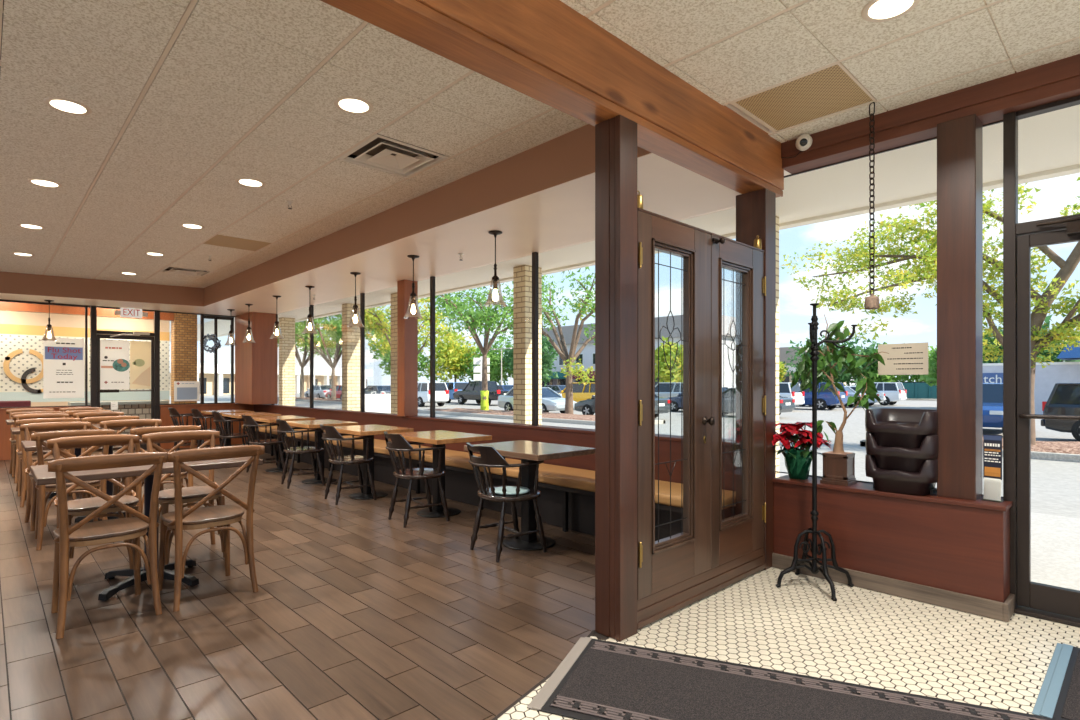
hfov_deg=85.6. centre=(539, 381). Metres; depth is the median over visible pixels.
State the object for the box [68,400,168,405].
countertop
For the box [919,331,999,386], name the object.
tree
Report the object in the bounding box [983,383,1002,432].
car
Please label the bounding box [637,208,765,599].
door
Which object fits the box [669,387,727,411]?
car
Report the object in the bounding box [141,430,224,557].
chair
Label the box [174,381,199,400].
notice
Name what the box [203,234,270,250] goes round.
ceiling access panel
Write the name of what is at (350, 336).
wall pier
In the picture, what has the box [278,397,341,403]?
curb
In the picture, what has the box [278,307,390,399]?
tree
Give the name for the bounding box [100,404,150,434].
countertop
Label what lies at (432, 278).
window
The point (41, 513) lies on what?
chair
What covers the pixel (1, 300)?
window
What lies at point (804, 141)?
dome camera
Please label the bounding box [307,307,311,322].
socket
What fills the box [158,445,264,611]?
chair
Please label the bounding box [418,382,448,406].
car
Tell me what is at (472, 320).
street tree
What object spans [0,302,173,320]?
trim
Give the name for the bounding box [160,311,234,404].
window
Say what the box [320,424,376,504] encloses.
chair
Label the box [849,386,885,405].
car
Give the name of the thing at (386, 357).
tree
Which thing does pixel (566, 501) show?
window bench
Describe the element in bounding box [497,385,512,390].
car
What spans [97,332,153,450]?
door
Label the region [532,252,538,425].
window
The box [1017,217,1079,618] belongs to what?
door
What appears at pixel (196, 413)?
chair
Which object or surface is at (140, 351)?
poster
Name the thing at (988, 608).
baseboard
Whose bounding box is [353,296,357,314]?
socket
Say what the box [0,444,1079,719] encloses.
floor
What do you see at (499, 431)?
wall
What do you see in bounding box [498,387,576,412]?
car
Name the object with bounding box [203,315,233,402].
window
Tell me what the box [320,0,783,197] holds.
ceiling beam
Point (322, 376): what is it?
building
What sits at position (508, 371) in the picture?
tree
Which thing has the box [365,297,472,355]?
autumn tree
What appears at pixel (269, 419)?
table
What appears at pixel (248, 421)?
chair
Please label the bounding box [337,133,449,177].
ceiling vent
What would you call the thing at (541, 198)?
soffit
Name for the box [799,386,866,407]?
car
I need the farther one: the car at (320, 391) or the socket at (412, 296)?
the car at (320, 391)
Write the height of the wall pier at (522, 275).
3.000 m
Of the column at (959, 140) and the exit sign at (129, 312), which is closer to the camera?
the column at (959, 140)
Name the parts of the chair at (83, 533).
leg, leg, seat, rail, leg, leg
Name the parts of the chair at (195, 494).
leg, leg, rail, seat, leg, leg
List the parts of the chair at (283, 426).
leg, leg, arm rail, seat, leg, leg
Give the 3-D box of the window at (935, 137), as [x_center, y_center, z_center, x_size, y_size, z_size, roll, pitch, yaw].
[2.101,-0.413,3.835,0.025,2.136,1.250,0,0,-44]
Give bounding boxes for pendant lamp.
[41,300,56,340]
[225,309,236,345]
[242,304,255,342]
[270,296,283,338]
[302,286,317,333]
[347,272,363,327]
[403,255,423,318]
[483,230,506,306]
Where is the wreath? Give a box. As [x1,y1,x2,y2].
[203,334,220,352]
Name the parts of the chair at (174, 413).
arm rail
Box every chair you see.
[6,408,53,476]
[11,411,63,482]
[13,413,68,495]
[16,418,79,506]
[20,422,90,530]
[31,429,114,550]
[47,434,140,567]
[48,452,166,638]
[59,407,102,449]
[64,410,110,451]
[73,412,123,481]
[82,416,138,485]
[99,419,163,513]
[130,425,200,513]
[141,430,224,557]
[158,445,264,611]
[168,407,202,450]
[191,409,226,447]
[212,411,250,446]
[242,415,284,471]
[276,419,324,488]
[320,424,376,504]
[384,432,448,527]
[467,443,546,561]
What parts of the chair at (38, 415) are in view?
leg, leg, seat, rail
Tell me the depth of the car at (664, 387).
38.62 m
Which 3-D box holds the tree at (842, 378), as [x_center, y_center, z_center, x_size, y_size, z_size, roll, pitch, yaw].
[31.935,-1.677,63.223,9.938,7.370,9.502,0,0,-44]
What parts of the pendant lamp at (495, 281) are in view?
lamp shade, bulb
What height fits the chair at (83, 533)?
0.888 m
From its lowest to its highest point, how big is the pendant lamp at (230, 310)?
0.655 m
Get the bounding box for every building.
[170,362,372,395]
[542,315,735,387]
[779,347,845,384]
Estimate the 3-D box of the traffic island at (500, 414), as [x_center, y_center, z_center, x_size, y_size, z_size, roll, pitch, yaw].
[-0.868,1.680,29.020,3.000,0.350,14.800,0,0,-44]
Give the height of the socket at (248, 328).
0.225 m
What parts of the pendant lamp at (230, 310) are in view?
lamp shade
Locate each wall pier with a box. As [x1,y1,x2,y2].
[279,317,294,405]
[342,303,359,410]
[391,292,396,413]
[513,265,541,424]
[776,216,778,477]
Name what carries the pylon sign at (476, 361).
on the parking lot
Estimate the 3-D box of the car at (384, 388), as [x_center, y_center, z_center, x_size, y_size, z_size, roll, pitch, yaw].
[-14.062,1.020,50.389,2.120,1.470,4.760,0,0,-44]
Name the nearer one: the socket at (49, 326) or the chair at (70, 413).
the chair at (70, 413)
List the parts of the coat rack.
leg, leg, leg, leg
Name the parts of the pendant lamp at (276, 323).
lamp shade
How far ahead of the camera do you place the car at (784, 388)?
34.62 m
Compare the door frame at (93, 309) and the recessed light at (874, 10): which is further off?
the door frame at (93, 309)
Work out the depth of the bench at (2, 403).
11.01 m
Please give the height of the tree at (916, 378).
5.810 m
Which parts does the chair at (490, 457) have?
leg, leg, arm rail, seat, leg, leg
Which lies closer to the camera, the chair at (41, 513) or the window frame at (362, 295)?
the chair at (41, 513)
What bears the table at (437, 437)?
on the floor
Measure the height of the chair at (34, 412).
0.888 m
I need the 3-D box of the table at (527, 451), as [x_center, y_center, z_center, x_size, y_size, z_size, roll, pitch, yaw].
[-0.087,0.880,4.546,0.620,0.750,0.860,0,0,-44]
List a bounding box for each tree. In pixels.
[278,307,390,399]
[278,315,341,397]
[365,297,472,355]
[365,328,429,380]
[423,275,555,409]
[423,334,479,381]
[457,332,512,384]
[495,267,594,413]
[500,334,558,385]
[502,357,512,377]
[655,336,682,381]
[779,361,788,382]
[780,177,1079,444]
[781,333,885,385]
[851,343,908,383]
[898,346,935,381]
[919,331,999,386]
[983,314,1079,362]
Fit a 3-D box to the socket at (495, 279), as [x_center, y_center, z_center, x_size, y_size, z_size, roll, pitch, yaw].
[-0.394,-0.932,5.152,0.068,0.225,0.068,0,0,-44]
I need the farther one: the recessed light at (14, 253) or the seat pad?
the recessed light at (14, 253)
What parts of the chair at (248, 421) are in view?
arm rail, seat, leg, leg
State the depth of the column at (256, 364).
11.21 m
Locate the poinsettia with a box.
[772,422,832,479]
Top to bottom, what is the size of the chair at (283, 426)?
0.807 m
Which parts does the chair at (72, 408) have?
rail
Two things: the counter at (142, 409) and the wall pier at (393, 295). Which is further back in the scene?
the counter at (142, 409)
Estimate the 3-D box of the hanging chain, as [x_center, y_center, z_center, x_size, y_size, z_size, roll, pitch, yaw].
[1.965,-1.045,3.450,0.078,1.224,0.077,0,0,-44]
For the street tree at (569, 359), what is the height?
7.360 m
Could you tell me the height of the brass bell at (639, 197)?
0.097 m
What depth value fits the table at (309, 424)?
7.31 m
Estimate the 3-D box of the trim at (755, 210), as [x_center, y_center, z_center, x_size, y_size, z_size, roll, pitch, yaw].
[1.488,-0.019,4.020,0.158,2.548,0.215,0,0,-44]
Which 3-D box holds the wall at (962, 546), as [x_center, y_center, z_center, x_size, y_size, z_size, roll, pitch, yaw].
[2.122,0.955,3.612,0.313,0.600,1.250,0,0,-44]
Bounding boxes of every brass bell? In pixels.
[637,191,642,208]
[754,235,761,248]
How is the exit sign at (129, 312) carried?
hanging from the soffit
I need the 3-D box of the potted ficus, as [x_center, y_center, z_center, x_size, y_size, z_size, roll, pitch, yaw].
[1.928,0.105,3.775,0.188,1.100,0.592,0,0,-44]
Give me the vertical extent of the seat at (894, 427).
0.215 m
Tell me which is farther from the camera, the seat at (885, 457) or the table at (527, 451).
the table at (527, 451)
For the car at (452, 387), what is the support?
on the parking lot
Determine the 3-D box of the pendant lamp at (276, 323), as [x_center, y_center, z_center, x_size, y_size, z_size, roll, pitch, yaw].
[-4.059,-0.998,8.994,0.216,0.655,0.216,0,0,-44]
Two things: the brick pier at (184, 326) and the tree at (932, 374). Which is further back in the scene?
the tree at (932, 374)
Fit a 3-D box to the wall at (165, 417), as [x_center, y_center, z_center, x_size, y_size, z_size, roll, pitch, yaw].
[-8.600,0.838,9.452,7.400,0.835,0.190,0,0,-44]
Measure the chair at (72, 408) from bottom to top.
0.888 m
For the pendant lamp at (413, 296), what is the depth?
6.11 m
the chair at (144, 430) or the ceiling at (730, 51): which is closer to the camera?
the ceiling at (730, 51)
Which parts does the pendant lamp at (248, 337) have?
lamp shade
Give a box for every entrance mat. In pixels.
[527,637,1055,719]
[1032,643,1079,719]
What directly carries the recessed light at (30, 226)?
in the ceiling at (187, 99)
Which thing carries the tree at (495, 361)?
on the parking lot
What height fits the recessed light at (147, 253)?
0.008 m
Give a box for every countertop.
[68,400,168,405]
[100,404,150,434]
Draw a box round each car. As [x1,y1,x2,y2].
[304,385,331,398]
[325,385,341,399]
[365,385,390,393]
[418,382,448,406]
[445,382,467,402]
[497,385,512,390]
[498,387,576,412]
[544,385,565,392]
[558,382,594,401]
[574,394,669,417]
[655,382,682,408]
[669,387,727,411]
[722,388,794,414]
[779,383,804,405]
[799,382,847,409]
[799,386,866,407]
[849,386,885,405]
[855,382,906,405]
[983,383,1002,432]
[1041,383,1079,441]
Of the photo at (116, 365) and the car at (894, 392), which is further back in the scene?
the car at (894, 392)
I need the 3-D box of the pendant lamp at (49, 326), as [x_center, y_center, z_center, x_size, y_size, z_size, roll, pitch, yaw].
[-7.968,-0.998,9.467,0.216,0.655,0.216,0,0,-44]
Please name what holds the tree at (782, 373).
on the parking lot
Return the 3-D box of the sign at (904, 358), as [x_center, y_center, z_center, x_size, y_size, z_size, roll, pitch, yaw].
[2.269,-0.143,3.649,0.003,0.196,0.276,0,0,-44]
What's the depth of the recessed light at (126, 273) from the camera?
8.85 m
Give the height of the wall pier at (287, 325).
3.000 m
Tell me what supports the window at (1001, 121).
in the wall at (962, 546)
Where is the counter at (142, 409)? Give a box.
[68,400,168,434]
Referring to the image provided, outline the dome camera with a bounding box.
[782,134,812,157]
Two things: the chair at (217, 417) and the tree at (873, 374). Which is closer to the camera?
the chair at (217, 417)
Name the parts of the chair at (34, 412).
leg, rail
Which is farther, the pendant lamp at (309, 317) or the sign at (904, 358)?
the pendant lamp at (309, 317)
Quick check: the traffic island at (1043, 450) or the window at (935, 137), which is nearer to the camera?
the window at (935, 137)
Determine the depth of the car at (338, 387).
53.27 m
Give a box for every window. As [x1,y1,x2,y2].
[0,299,89,407]
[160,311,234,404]
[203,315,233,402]
[271,305,313,407]
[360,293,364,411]
[397,276,434,417]
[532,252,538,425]
[776,137,936,482]
[983,120,1002,497]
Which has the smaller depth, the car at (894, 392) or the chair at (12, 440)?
the chair at (12, 440)
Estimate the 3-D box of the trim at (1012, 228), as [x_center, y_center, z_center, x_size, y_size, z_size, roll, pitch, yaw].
[2.997,-0.114,2.835,0.150,2.738,1.166,0,0,-44]
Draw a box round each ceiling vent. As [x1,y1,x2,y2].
[159,266,212,276]
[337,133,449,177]
[731,62,876,131]
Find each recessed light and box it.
[12,252,34,255]
[17,223,44,228]
[27,178,61,187]
[44,97,91,114]
[120,272,137,274]
[145,252,164,255]
[180,223,204,228]
[235,178,265,186]
[334,96,372,113]
[861,0,919,21]
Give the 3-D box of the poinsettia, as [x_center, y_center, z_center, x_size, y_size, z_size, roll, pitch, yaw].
[1.742,0.462,3.956,0.321,0.386,0.424,0,0,-44]
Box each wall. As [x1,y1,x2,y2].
[0,310,169,405]
[0,403,253,459]
[253,404,735,490]
[773,475,1012,602]
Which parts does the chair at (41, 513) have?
leg, leg, seat, rail, leg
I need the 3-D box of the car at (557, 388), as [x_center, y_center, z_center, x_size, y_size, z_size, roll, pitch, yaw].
[1.278,1.020,52.996,2.120,1.470,4.760,0,0,-44]
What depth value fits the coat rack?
3.56 m
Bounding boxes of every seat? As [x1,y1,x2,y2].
[865,408,937,447]
[865,454,937,495]
[866,432,938,471]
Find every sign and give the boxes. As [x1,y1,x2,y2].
[115,307,147,317]
[473,356,489,380]
[878,342,927,374]
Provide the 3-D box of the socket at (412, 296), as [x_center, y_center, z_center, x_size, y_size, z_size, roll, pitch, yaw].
[-1.333,-0.932,6.136,0.068,0.225,0.068,0,0,-44]
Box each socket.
[47,318,51,331]
[247,321,250,333]
[274,314,278,328]
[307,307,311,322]
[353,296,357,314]
[410,283,415,303]
[492,264,498,288]
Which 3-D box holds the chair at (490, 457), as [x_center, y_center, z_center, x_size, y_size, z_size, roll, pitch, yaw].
[-0.269,0.854,4.311,0.551,0.807,0.592,0,0,-36]
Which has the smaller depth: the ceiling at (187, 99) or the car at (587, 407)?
the ceiling at (187, 99)
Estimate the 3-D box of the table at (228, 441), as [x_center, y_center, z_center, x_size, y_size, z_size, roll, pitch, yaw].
[-5.446,0.880,10.159,0.620,0.750,0.860,0,0,-44]
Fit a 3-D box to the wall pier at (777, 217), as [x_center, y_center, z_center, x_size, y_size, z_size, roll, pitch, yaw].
[2.071,-0.045,5.457,0.230,3.000,0.240,0,0,-44]
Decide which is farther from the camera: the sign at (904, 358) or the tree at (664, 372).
the tree at (664, 372)
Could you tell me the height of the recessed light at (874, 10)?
0.008 m
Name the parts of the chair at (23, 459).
leg, rail, seat, leg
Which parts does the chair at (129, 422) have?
leg, rail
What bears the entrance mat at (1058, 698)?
on the floor
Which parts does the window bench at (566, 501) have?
leg, leg, leg, leg, leg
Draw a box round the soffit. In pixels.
[0,124,740,315]
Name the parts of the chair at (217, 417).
arm rail, seat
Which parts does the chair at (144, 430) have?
leg, rail, seat, leg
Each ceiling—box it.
[0,0,587,287]
[170,105,1079,341]
[560,0,1079,142]
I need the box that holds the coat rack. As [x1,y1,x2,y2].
[776,303,856,600]
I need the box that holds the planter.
[820,453,856,485]
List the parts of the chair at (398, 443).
leg, leg, arm rail, seat, leg, leg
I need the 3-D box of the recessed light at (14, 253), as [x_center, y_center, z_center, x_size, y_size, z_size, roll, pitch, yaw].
[-6.672,-1.649,7.525,0.226,0.008,0.226,0,0,-44]
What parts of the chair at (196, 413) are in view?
arm rail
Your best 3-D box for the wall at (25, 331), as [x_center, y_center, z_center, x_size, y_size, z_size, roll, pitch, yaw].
[-11.098,-0.320,11.456,6.550,3.250,0.100,0,0,-44]
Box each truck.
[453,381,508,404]
[983,341,1079,414]
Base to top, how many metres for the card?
0.140 m
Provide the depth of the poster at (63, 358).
9.89 m
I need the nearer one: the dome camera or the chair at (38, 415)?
the dome camera
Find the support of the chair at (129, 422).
on the floor
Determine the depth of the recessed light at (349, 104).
3.47 m
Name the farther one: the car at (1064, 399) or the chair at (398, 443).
the car at (1064, 399)
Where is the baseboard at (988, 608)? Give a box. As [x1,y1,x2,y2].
[772,553,1014,621]
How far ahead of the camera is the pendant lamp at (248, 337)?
9.92 m
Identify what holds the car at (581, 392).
on the parking lot
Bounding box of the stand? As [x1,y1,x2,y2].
[980,434,1001,502]
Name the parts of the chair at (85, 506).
leg, leg, rail, seat, leg, leg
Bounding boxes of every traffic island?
[418,408,664,424]
[860,438,1079,461]
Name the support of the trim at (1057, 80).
attached to the ceiling at (730, 51)
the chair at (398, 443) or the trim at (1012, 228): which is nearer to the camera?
the trim at (1012, 228)
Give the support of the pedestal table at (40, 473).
on the floor
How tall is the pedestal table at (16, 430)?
0.750 m
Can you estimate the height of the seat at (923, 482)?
0.215 m
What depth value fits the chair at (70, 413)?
7.62 m
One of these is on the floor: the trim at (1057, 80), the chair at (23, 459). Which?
the chair at (23, 459)
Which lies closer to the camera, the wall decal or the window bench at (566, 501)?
the window bench at (566, 501)
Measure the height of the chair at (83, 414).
0.888 m
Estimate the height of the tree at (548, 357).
7.890 m
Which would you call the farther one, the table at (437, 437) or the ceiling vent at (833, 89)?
the table at (437, 437)
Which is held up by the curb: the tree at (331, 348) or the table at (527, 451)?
the tree at (331, 348)
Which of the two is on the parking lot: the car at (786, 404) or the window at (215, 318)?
the car at (786, 404)
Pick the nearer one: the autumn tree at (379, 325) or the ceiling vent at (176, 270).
the ceiling vent at (176, 270)
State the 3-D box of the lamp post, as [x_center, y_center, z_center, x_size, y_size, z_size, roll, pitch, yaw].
[-4.164,-0.945,63.049,0.300,5.400,3.200,0,0,-44]
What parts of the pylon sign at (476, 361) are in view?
panel, panel, panel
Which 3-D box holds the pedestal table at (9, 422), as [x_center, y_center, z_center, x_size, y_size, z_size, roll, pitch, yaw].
[-6.517,0.880,7.949,1.120,0.750,0.660,0,0,-44]
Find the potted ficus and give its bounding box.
[790,314,885,485]
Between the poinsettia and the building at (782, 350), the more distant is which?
the building at (782, 350)
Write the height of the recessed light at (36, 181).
0.008 m
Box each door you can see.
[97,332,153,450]
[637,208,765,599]
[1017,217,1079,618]
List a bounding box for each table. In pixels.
[6,418,81,424]
[10,424,142,497]
[21,440,188,522]
[30,456,262,600]
[201,410,254,445]
[222,412,280,444]
[252,415,314,471]
[286,419,357,483]
[334,424,413,498]
[391,430,491,517]
[464,440,594,550]
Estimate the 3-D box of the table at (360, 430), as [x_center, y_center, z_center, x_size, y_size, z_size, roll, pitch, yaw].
[-1.892,0.880,6.432,0.620,0.750,0.860,0,0,-44]
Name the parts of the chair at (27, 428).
leg, leg, rail, leg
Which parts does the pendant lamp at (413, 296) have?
lamp shade, bulb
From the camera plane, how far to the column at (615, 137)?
2.86 m
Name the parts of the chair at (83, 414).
rail, seat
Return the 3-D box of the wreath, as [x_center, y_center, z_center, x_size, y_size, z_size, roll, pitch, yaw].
[-7.066,-0.826,12.510,0.420,0.420,0.099,0,0,-44]
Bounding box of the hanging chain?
[865,102,879,309]
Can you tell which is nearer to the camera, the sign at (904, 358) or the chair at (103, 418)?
the sign at (904, 358)
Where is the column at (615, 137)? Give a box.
[595,115,636,640]
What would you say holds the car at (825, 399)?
on the parking lot
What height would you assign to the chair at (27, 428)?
0.888 m
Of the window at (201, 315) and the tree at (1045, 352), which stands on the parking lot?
the tree at (1045, 352)
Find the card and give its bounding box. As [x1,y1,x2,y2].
[111,402,117,409]
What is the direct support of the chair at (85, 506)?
on the floor
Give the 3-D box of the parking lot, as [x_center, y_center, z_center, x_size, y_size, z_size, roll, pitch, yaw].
[-9.514,1.555,46.200,170.000,0.400,200.000,0,0,-44]
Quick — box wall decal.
[3,349,42,392]
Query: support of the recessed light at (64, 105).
in the ceiling at (187, 99)
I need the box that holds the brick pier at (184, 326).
[171,313,196,403]
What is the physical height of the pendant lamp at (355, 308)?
0.655 m
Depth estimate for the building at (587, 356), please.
69.49 m
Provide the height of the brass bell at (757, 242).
0.097 m
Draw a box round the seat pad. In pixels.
[495,486,529,494]
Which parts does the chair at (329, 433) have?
leg, leg, arm rail, seat, leg, leg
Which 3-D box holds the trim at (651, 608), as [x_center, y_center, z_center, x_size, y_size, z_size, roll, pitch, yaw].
[0.972,1.173,3.446,1.418,0.147,0.094,0,0,-44]
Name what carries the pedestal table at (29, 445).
on the floor
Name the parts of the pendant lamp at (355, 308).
lamp shade, bulb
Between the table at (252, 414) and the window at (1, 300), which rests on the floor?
the table at (252, 414)
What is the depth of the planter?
3.72 m
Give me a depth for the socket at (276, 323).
8.98 m
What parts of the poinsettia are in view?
stem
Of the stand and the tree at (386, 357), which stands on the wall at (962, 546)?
the stand
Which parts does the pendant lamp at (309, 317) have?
lamp shade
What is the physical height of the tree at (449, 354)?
8.396 m
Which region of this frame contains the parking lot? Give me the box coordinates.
[170,393,1079,590]
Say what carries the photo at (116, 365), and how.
attached to the photo poster at (114, 354)
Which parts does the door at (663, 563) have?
rail, moulding, knob, latch knob, rail, moulding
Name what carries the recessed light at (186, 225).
in the ceiling at (187, 99)
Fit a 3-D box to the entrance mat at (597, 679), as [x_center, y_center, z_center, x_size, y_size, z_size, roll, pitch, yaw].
[0.931,1.249,2.204,1.850,0.011,0.670,0,0,22]
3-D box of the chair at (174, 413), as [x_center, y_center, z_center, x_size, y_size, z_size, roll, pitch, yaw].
[-6.244,0.854,10.286,0.551,0.807,0.592,0,0,-40]
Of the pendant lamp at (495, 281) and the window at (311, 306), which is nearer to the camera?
the pendant lamp at (495, 281)
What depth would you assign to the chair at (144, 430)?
4.90 m
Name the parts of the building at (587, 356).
pane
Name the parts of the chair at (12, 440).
leg, leg, rail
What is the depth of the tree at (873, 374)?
61.31 m
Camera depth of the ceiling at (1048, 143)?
4.68 m
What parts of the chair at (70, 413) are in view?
rail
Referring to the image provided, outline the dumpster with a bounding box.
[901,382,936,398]
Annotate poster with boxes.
[43,337,83,398]
[100,340,129,388]
[130,341,150,388]
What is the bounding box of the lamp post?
[491,348,511,384]
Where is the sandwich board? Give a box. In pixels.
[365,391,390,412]
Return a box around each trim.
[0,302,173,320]
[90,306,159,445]
[637,547,765,629]
[736,188,775,569]
[781,54,1079,173]
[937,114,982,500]
[1003,95,1079,626]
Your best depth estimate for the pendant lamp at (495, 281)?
5.13 m
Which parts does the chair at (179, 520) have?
leg, leg, seat, rail, leg, leg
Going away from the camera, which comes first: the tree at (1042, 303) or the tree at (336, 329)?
the tree at (1042, 303)
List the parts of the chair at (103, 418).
seat, rail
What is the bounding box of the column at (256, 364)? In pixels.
[235,312,277,403]
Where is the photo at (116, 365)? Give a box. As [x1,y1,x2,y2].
[113,359,129,371]
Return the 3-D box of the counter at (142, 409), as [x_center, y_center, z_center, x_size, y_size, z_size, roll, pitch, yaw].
[-8.560,0.825,11.873,1.600,0.860,0.600,0,0,-44]
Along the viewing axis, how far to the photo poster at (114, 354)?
10.38 m
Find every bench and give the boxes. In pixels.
[0,400,30,406]
[242,424,735,540]
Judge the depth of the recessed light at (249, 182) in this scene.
4.81 m
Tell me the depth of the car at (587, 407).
28.56 m
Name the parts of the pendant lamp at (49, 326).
lamp shade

